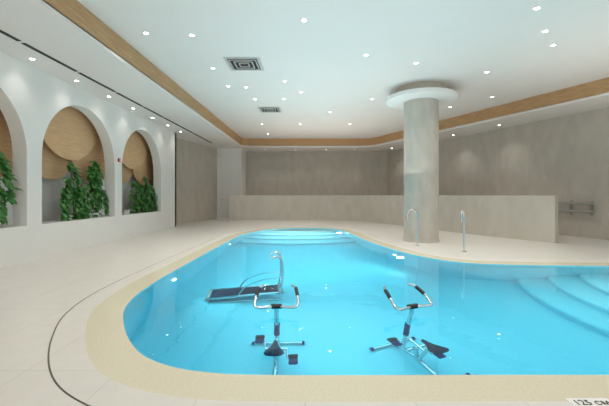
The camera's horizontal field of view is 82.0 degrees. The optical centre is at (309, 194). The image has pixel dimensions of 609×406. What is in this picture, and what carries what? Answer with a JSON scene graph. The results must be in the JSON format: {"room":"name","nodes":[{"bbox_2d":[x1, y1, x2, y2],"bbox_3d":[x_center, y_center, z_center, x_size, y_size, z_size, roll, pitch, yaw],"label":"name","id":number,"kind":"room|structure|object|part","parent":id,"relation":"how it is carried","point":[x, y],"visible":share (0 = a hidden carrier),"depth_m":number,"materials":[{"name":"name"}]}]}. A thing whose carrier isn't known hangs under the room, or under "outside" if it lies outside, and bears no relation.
{"room":"indoor swimming pool","nodes":[
{"label":"indoor swimming pool","id":0,"kind":"room"},
{"bbox_2d":[0,172,152,224],"bbox_3d":[-6.350,-0.850,5.800,0.060,4.300,17.400,0,0,0],"label":"wall","id":1,"kind":"structure","parent":0,"point":[51,188],"depth_m":8.72,"materials":[{"name":"white paint"}]},
{"bbox_2d":[0,52,175,267],"bbox_3d":[-5.640,-0.850,5.700,0.280,4.300,17.400,0,0,0],"label":"wall","id":2,"kind":"structure","parent":0,"point":[30,97],"depth_m":7.71,"materials":[{"name":"white paint"}]},
{"bbox_2d":[0,109,11,176],"bbox_3d":[-6.075,-1.645,6.010,0.210,2.610,3.400,0,0,0],"label":"wood panel","id":3,"kind":"object","parent":2,"relation":"attached to","point":[5,138],"visible":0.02,"depth_m":6.96,"materials":[{"name":"brown wood"}]},
{"bbox_2d":[42,106,104,181],"bbox_3d":[-6.075,-1.645,9.070,0.210,2.610,3.400,0,0,0],"label":"wood panel","id":4,"kind":"object","parent":2,"relation":"attached to","point":[70,136],"visible":0.33,"depth_m":8.76,"materials":[{"name":"brown wood"}]},
{"bbox_2d":[0,210,152,226],"bbox_3d":[-6.050,0.960,5.800,0.550,0.680,17.400,0,0,0],"label":"trim","id":5,"kind":"structure","parent":2,"relation":"attached to","point":[152,210],"depth_m":8.19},
{"bbox_2d":[0,151,22,224],"bbox_3d":[-5.737,-0.071,6.027,0.436,1.727,1.497,0,0,0],"label":"climbing plant","id":6,"kind":"object","parent":5,"relation":"on","point":[5,168],"visible":1,"depth_m":6.51,"materials":[{"name":"green plant"}]},
{"bbox_3d":[-6.050,0.960,5.800,0.550,0.680,17.400,0,0,0],"label":"niche sill","id":7,"kind":"part","parent":5,"relation":"part of","materials":[{"name":"white paint"}]},
{"bbox_2d":[59,161,108,220],"bbox_3d":[-5.728,-0.072,8.989,0.455,1.722,2.074,0,0,0],"label":"climbing plant","id":8,"kind":"object","parent":5,"relation":"on","point":[79,195],"visible":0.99,"depth_m":8.80,"materials":[{"name":"green plant"}]},
{"bbox_3d":[-5.875,0.550,9.000,0.160,0.140,1.280,0,0,0],"label":"planter","id":9,"kind":"part","parent":8,"relation":"part of","materials":[{"name":"white paint"}]},
{"bbox_2d":[124,176,157,213],"bbox_3d":[-5.732,0.066,12.130,0.446,1.484,1.879,0,0,0],"label":"climbing plant","id":10,"kind":"object","parent":5,"relation":"on","point":[146,204],"visible":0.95,"depth_m":11.89,"materials":[{"name":"green plant"}]},
{"bbox_3d":[-5.875,0.550,11.950,0.160,0.140,1.520,0,0,0],"label":"planter","id":11,"kind":"part","parent":10,"relation":"part of","materials":[{"name":"white paint"}]},
{"bbox_2d":[122,131,152,185],"bbox_3d":[-6.075,-1.645,12.130,0.210,2.610,3.400,0,0,0],"label":"wood panel","id":12,"kind":"object","parent":2,"relation":"attached to","point":[137,158],"visible":0.32,"depth_m":12.15,"materials":[{"name":"brown wood"}]},
{"bbox_2d":[176,137,182,223],"bbox_3d":[-5.960,-0.850,15.250,0.120,4.300,1.900,0,0,0],"label":"wall","id":13,"kind":"structure","parent":0,"point":[179,142],"depth_m":15.82,"materials":[{"name":"grey paint"}]},
{"bbox_2d":[183,140,216,222],"bbox_3d":[-5.558,-0.850,17.715,0.120,4.300,3.105,0,0,15],"label":"wall","id":14,"kind":"structure","parent":0,"point":[199,161],"depth_m":17.55,"materials":[{"name":"grey paint"}]},
{"bbox_2d":[217,156,218,218],"bbox_3d":[-5.050,-0.450,19.270,0.100,3.500,0.140,0,0,0],"label":"door jamb","id":15,"kind":"object","parent":14,"relation":"attached to","point":[217,156],"depth_m":19.20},
{"bbox_2d":[219,157,219,218],"bbox_3d":[-5.005,-0.430,19.250,0.050,3.460,0.060,0,0,0],"label":"door frame","id":16,"kind":"structure","parent":14,"relation":"attached to","point":[219,157],"depth_m":19.26,"materials":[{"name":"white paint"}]},
{"bbox_2d":[220,157,238,217],"bbox_3d":[-4.445,-0.420,19.300,1.100,3.420,0.050,0,0,0],"label":"leaf","id":17,"kind":"object","parent":14,"relation":"attached to","point":[229,166],"visible":0.76,"depth_m":19.27,"materials":[{"name":"white paint"}]},
{"bbox_2d":[217,149,240,155],"bbox_3d":[-4.445,-2.580,19.270,1.310,0.840,0.140,0,0,0],"label":"lintel","id":18,"kind":"object","parent":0,"point":[220,152],"depth_m":19.20,"materials":[{"name":"grey paint"}]},
{"bbox_2d":[240,149,245,194],"bbox_3d":[-3.840,-0.850,19.980,0.140,4.300,1.500,0,0,0],"label":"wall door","id":19,"kind":"structure","parent":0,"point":[243,153],"depth_m":19.84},
{"bbox_2d":[28,6,556,149],"bbox_3d":[0.848,-2.771,10.575,12.215,0.458,18.170,0,0,0],"label":"recessed ceiling lights","id":20,"kind":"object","parent":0,"point":[536,7],"depth_m":7.45},
{"bbox_2d":[0,218,608,405],"bbox_3d":[3.750,1.300,9.100,21.500,0.001,24.200,0,0,0],"label":"floor","id":21,"kind":"structure","parent":0,"point":[35,295],"depth_m":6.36,"materials":[{"name":"tile"}]},
{"bbox_2d":[47,230,403,405],"bbox_3d":[2.787,1.306,8.163,11.436,0.001,12.483,0,0,0],"label":"channel","id":22,"kind":"object","parent":21,"relation":"in","point":[48,360],"visible":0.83,"depth_m":2.79,"materials":[{"name":"black metal"}]},
{"bbox_2d":[85,227,608,401],"bbox_3d":[1.187,1.925,9.502,12.149,1.250,20.769,0,0,-32],"label":"swimming pool","id":23,"kind":"object","parent":21,"relation":"in","point":[190,327],"visible":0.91,"depth_m":3.49,"materials":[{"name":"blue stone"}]},
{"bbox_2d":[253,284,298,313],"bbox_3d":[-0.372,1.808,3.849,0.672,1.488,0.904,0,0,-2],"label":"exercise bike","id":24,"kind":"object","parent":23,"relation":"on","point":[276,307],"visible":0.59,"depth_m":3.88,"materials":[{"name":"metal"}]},
{"bbox_2d":[270,251,283,275],"bbox_3d":[-1.073,1.767,5.844,1.248,1.566,0.530,0,0,-8],"label":"treadmill","id":25,"kind":"object","parent":23,"relation":"on","point":[275,252],"visible":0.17,"depth_m":5.70,"materials":[{"name":"metal"}]},
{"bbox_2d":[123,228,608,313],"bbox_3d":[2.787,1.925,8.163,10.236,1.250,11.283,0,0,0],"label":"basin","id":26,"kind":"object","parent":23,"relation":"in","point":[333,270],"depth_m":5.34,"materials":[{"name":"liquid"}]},
{"bbox_2d":[383,283,432,313],"bbox_3d":[1.162,1.808,3.849,0.672,1.488,0.904,0,0,-22],"label":"handlebar","id":27,"kind":"object","parent":23,"relation":"on","point":[410,307],"visible":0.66,"depth_m":3.90,"materials":[{"name":"metal"}]},
{"bbox_2d":[229,195,557,242],"bbox_3d":[2.369,0.657,15.245,13.969,1.285,3.778,0,0,38],"label":"wall","id":28,"kind":"structure","parent":21,"relation":"on","point":[531,218],"depth_m":12.72,"materials":[{"name":"grey paint"}]},
{"bbox_2d":[406,209,418,245],"bbox_3d":[2.608,0.824,8.872,0.377,0.952,0.119,0,0,-23],"label":"grab rail","id":29,"kind":"object","parent":21,"relation":"on","point":[410,209],"visible":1,"depth_m":8.90,"materials":[{"name":"metal"}]},
{"bbox_2d":[403,98,439,242],"bbox_3d":[3.160,-0.700,9.970,1.000,4.000,1.000,0,0,0],"label":"shaft","id":30,"kind":"object","parent":21,"relation":"on","point":[421,115],"visible":0.89,"depth_m":9.55,"materials":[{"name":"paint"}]},
{"bbox_2d":[386,87,457,109],"bbox_3d":[3.160,-2.710,9.970,1.940,0.140,1.940,0,0,0],"label":"disc","id":31,"kind":"object","parent":30,"relation":"on","point":[445,96],"visible":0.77,"depth_m":9.38,"materials":[{"name":"white paint"}]},
{"bbox_2d":[395,81,447,92],"bbox_3d":[3.160,-2.890,9.970,1.440,0.220,1.440,0,0,0],"label":"drum","id":32,"kind":"object","parent":31,"relation":"on","point":[417,84],"visible":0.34,"depth_m":9.34,"materials":[{"name":"paint"}]},
{"bbox_2d":[460,210,466,251],"bbox_3d":[3.458,0.814,7.881,0.120,0.972,0.350,0,0,28],"label":"grab rail","id":33,"kind":"object","parent":21,"relation":"on","point":[462,211],"visible":1,"depth_m":7.96,"materials":[{"name":"metal"}]},
{"bbox_2d":[565,398,608,405],"bbox_3d":[1.758,1.296,2.182,0.270,0.007,0.100,0,0,0],"label":"depth marker","id":34,"kind":"object","parent":21,"relation":"on","point":[574,401],"visible":1,"depth_m":2.19,"materials":[{"name":"white tile"}]},
{"bbox_2d":[0,0,608,151],"bbox_3d":[3.800,-2.590,9.050,21.400,0.080,24.100,0,0,0],"label":"ceiling soffit","id":35,"kind":"structure","parent":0,"point":[35,23],"depth_m":8.08,"materials":[{"name":"white paint"}]},
{"bbox_2d":[0,30,211,142],"bbox_3d":[-4.810,-2.546,9.380,0.075,0.008,15.540,0,0,0],"label":"ceiling vent","id":36,"kind":"object","parent":35,"relation":"in","point":[1,31],"visible":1,"depth_m":7.36,"materials":[{"name":"black metal"}]},
{"bbox_2d":[45,0,608,145],"bbox_3d":[4.280,-2.805,7.800,15.740,0.390,21.600,0,0,0],"label":"ceiling trim","id":37,"kind":"structure","parent":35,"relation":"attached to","point":[74,10],"depth_m":9.88,"materials":[{"name":"brown wood"}]},
{"bbox_2d":[246,152,387,194],"bbox_3d":[0.405,-0.850,20.760,8.390,4.300,0.120,0,0,0],"label":"wall","id":38,"kind":"structure","parent":0,"point":[267,173],"depth_m":20.70,"materials":[{"name":"grey paint"}]},
{"bbox_2d":[239,156,239,194],"bbox_3d":[-3.885,-0.430,19.250,0.050,3.460,0.060,0,0,0],"label":"door frame","id":39,"kind":"structure","parent":38,"relation":"attached to","point":[239,156],"depth_m":19.22,"materials":[{"name":"white paint"}]},
{"bbox_2d":[77,0,608,138],"bbox_3d":[3.750,-3.000,9.100,21.500,0.001,24.200,0,0,0],"label":"ceiling","id":40,"kind":"structure","parent":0,"point":[453,43],"depth_m":7.37,"materials":[{"name":"white paint"}]},
{"bbox_2d":[223,57,263,70],"bbox_3d":[-1.498,-2.981,8.004,0.801,0.035,0.801,0,0,0],"label":"ceiling air vent","id":41,"kind":"object","parent":40,"relation":"in","point":[234,63],"depth_m":7.94,"materials":[{"name":"white metal"}]},
{"bbox_2d":[258,107,281,112],"bbox_3d":[-1.403,-2.981,12.276,0.772,0.035,0.772,0,0,0],"label":"ceiling air vent","id":42,"kind":"object","parent":40,"relation":"in","point":[262,109],"depth_m":12.22,"materials":[{"name":"white metal"}]},
{"bbox_2d":[388,107,608,239],"bbox_3d":[9.191,-0.850,8.871,0.120,4.300,25.376,0,0,-21],"label":"wall","id":43,"kind":"structure","parent":0,"point":[566,157],"depth_m":11.93,"materials":[{"name":"grey paint"}]},
{"bbox_2d":[558,201,594,214],"bbox_3d":[8.179,0.390,11.046,0.215,0.420,1.495,0,0,-21],"label":"rail","id":44,"kind":"object","parent":43,"relation":"attached to","point":[570,203],"visible":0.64,"depth_m":10.72,"materials":[{"name":"grey metal"}]},
{"bbox_3d":[8.112,0.500,11.021,0.070,0.080,1.495,0,0,-21],"label":"rail","id":45,"kind":"part","parent":44,"relation":"part of","materials":[{"name":"grey metal"}]},
{"bbox_3d":[8.112,0.260,11.021,0.070,0.080,1.495,0,0,-21],"label":"rail","id":46,"kind":"part","parent":44,"relation":"part of","materials":[{"name":"grey metal"}]}
]}

